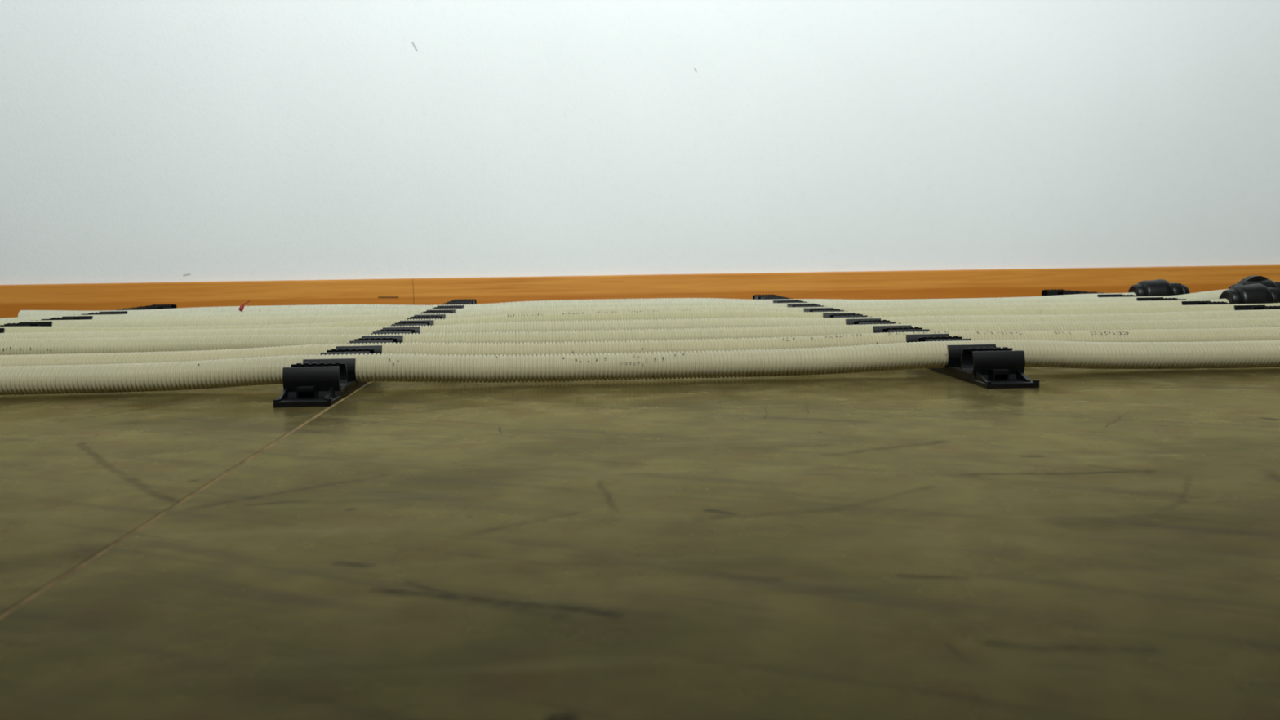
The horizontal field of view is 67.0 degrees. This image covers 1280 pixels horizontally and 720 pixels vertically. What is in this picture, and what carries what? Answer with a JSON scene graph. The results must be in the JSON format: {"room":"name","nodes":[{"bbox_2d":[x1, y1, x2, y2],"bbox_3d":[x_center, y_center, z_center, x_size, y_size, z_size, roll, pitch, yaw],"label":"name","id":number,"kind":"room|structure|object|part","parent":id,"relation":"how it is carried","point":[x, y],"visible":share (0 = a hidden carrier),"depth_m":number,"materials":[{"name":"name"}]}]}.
{"room":"building under construction","nodes":[
{"label":"building under construction","id":0,"kind":"room"},
{"bbox_2d":[0,317,1279,719],"bbox_3d":[0.042,0.222,-0.617,6.400,0.061,5.520,-1,7,-3],"label":"floor","id":1,"kind":"structure","parent":0,"point":[1084,544],"depth_m":0.39,"materials":[{"name":"concrete"}]},
{"bbox_2d":[0,303,177,333],"bbox_3d":[-0.850,-0.028,1.259,0.045,0.029,1.084,-1,7,-3],"label":"rail","id":2,"kind":"object","parent":1,"relation":"on","point":[154,306],"visible":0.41,"depth_m":1.48,"materials":[{"name":"black plastic"}]},
{"bbox_2d":[273,298,476,407],"bbox_3d":[-0.298,-0.039,1.292,0.044,0.029,1.084,-1,7,-3],"label":"rail","id":3,"kind":"object","parent":1,"relation":"on","point":[313,382],"visible":0.64,"depth_m":0.80,"materials":[{"name":"black plastic"}]},
{"bbox_3d":[-0.297,-0.027,1.293,0.044,0.004,1.084,-1,7,-3],"label":"plate","id":4,"kind":"part","parent":3,"relation":"part of","materials":[{"name":"black plastic"}]},
{"bbox_2d":[17,292,1136,317],"bbox_3d":[-0.061,-0.087,1.645,1.920,0.033,0.044,-1,7,-3],"label":"conduit","id":5,"kind":"object","parent":1,"relation":"on","point":[323,307],"visible":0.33,"depth_m":1.63,"materials":[{"name":"beige plastic"}]},
{"bbox_2d":[238,300,249,311],"bbox_3d":[-0.660,-0.082,1.619,0.015,0.036,0.029,-1,7,-3],"label":"thread","id":6,"kind":"object","parent":5,"relation":"on","point":[241,308],"visible":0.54,"depth_m":1.61},
{"bbox_2d":[0,298,1229,327],"bbox_3d":[-0.203,-0.060,1.414,2.268,0.031,0.038,-1,7,-3],"label":"conduit","id":7,"kind":"object","parent":1,"relation":"on","point":[270,320],"visible":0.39,"depth_m":1.41,"materials":[{"name":"beige plastic"}]},
{"bbox_2d":[0,288,1229,320],"bbox_3d":[-0.163,-0.074,1.526,2.360,0.039,0.045,-1,7,-3],"label":"conduit","id":8,"kind":"object","parent":1,"relation":"on","point":[1210,295],"visible":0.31,"depth_m":1.52,"materials":[{"name":"beige plastic"}]},
{"bbox_2d":[0,339,1279,395],"bbox_3d":[0.072,0.003,0.874,2.749,0.030,0.038,-1,7,-4],"label":"conduit","id":9,"kind":"object","parent":1,"relation":"on","point":[246,371],"visible":0.91,"depth_m":0.86,"materials":[{"name":"beige plastic"}]},
{"bbox_2d":[0,326,1279,366],"bbox_3d":[0.065,-0.009,0.984,2.749,0.029,0.037,-1,7,-4],"label":"conduit","id":10,"kind":"object","parent":1,"relation":"on","point":[1247,334],"visible":0.59,"depth_m":0.98,"materials":[{"name":"beige plastic"}]},
{"bbox_2d":[782,331,1128,341],"bbox_3d":[0.326,-0.026,0.998,0.361,0.007,0.012,-1,7,-2],"label":"print","id":11,"kind":"object","parent":10,"relation":"on","point":[975,335],"depth_m":1.00},
{"bbox_2d":[0,316,1279,355],"bbox_3d":[0.059,-0.023,1.088,2.749,0.032,0.051,-1,7,-4],"label":"conduit","id":12,"kind":"object","parent":1,"relation":"on","point":[123,344],"visible":0.57,"depth_m":1.08,"materials":[{"name":"beige plastic"}]},
{"bbox_2d":[0,309,1279,339],"bbox_3d":[0.052,-0.036,1.199,2.749,0.032,0.061,-1,7,-3],"label":"conduit","id":13,"kind":"object","parent":1,"relation":"on","point":[728,322],"visible":0.39,"depth_m":1.19,"materials":[{"name":"beige plastic"}]},
{"bbox_2d":[0,302,1279,333],"bbox_3d":[0.044,-0.051,1.320,2.749,0.035,0.043,-1,7,-3],"label":"conduit","id":14,"kind":"object","parent":1,"relation":"on","point":[718,313],"visible":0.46,"depth_m":1.30,"materials":[{"name":"beige plastic"}]},
{"bbox_2d":[507,310,687,316],"bbox_3d":[-0.055,-0.062,1.302,0.246,0.005,0.009,-1,7,-3],"label":"print","id":15,"kind":"object","parent":14,"relation":"on","point":[657,313],"depth_m":1.30},
{"bbox_2d":[752,294,1039,388],"bbox_3d":[0.273,-0.051,1.323,0.045,0.029,1.057,-1,7,-4],"label":"rail","id":16,"kind":"object","parent":1,"relation":"on","point":[984,366],"visible":0.51,"depth_m":0.85,"materials":[{"name":"black plastic"}]},
{"bbox_3d":[0.273,-0.039,1.325,0.044,0.004,1.057,-1,7,-4],"label":"plate","id":17,"kind":"part","parent":16,"relation":"part of","materials":[{"name":"black plastic"}]},
{"bbox_2d":[1128,279,1190,296],"bbox_3d":[0.919,-0.117,1.708,0.100,0.052,0.052,-1,7,-2],"label":"coupling","id":18,"kind":"object","parent":1,"relation":"on","point":[1158,287],"visible":0.53,"depth_m":1.69,"materials":[{"name":"black plastic"}]},
{"bbox_2d":[1041,288,1279,310],"bbox_3d":[0.858,-0.064,1.361,0.046,0.029,1.069,-1,7,-6],"label":"rail","id":19,"kind":"object","parent":1,"relation":"on","point":[1044,292],"visible":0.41,"depth_m":1.55,"materials":[{"name":"black plastic"}]},
{"bbox_2d":[1218,283,1279,304],"bbox_3d":[0.949,-0.091,1.488,0.100,0.052,0.052,-1,7,-4],"label":"coupling","id":20,"kind":"object","parent":1,"relation":"on","point":[1257,293],"visible":0.57,"depth_m":1.47,"materials":[{"name":"black plastic"}]},
{"bbox_2d":[1228,275,1279,288],"bbox_3d":[1.035,-0.110,1.605,0.106,0.060,0.056,-1,7,-3],"label":"coupling","id":21,"kind":"object","parent":1,"relation":"on","point":[1249,280],"visible":0.19,"depth_m":1.59,"materials":[{"name":"black plastic"}]},
{"bbox_3d":[1.032,-0.128,1.603,0.094,0.024,0.015,-1,7,-3],"label":"lever","id":22,"kind":"part","parent":21,"relation":"part of","materials":[{"name":"black plastic"}]},
{"bbox_2d":[0,0,1279,284],"bbox_3d":[-0.144,-1.457,1.901,6.400,2.700,0.120,-1,7,-3],"label":"wall","id":23,"kind":"structure","parent":0,"point":[141,140],"depth_m":1.96,"materials":[{"name":"white paint"}]},
{"bbox_2d":[0,264,1279,317],"bbox_3d":[-0.121,-0.140,1.986,6.400,0.065,0.015,-1,7,-3],"label":"baseboard","id":24,"kind":"structure","parent":23,"relation":"attached to","point":[1015,282],"depth_m":1.98,"materials":[{"name":"orange wood"}]}
]}

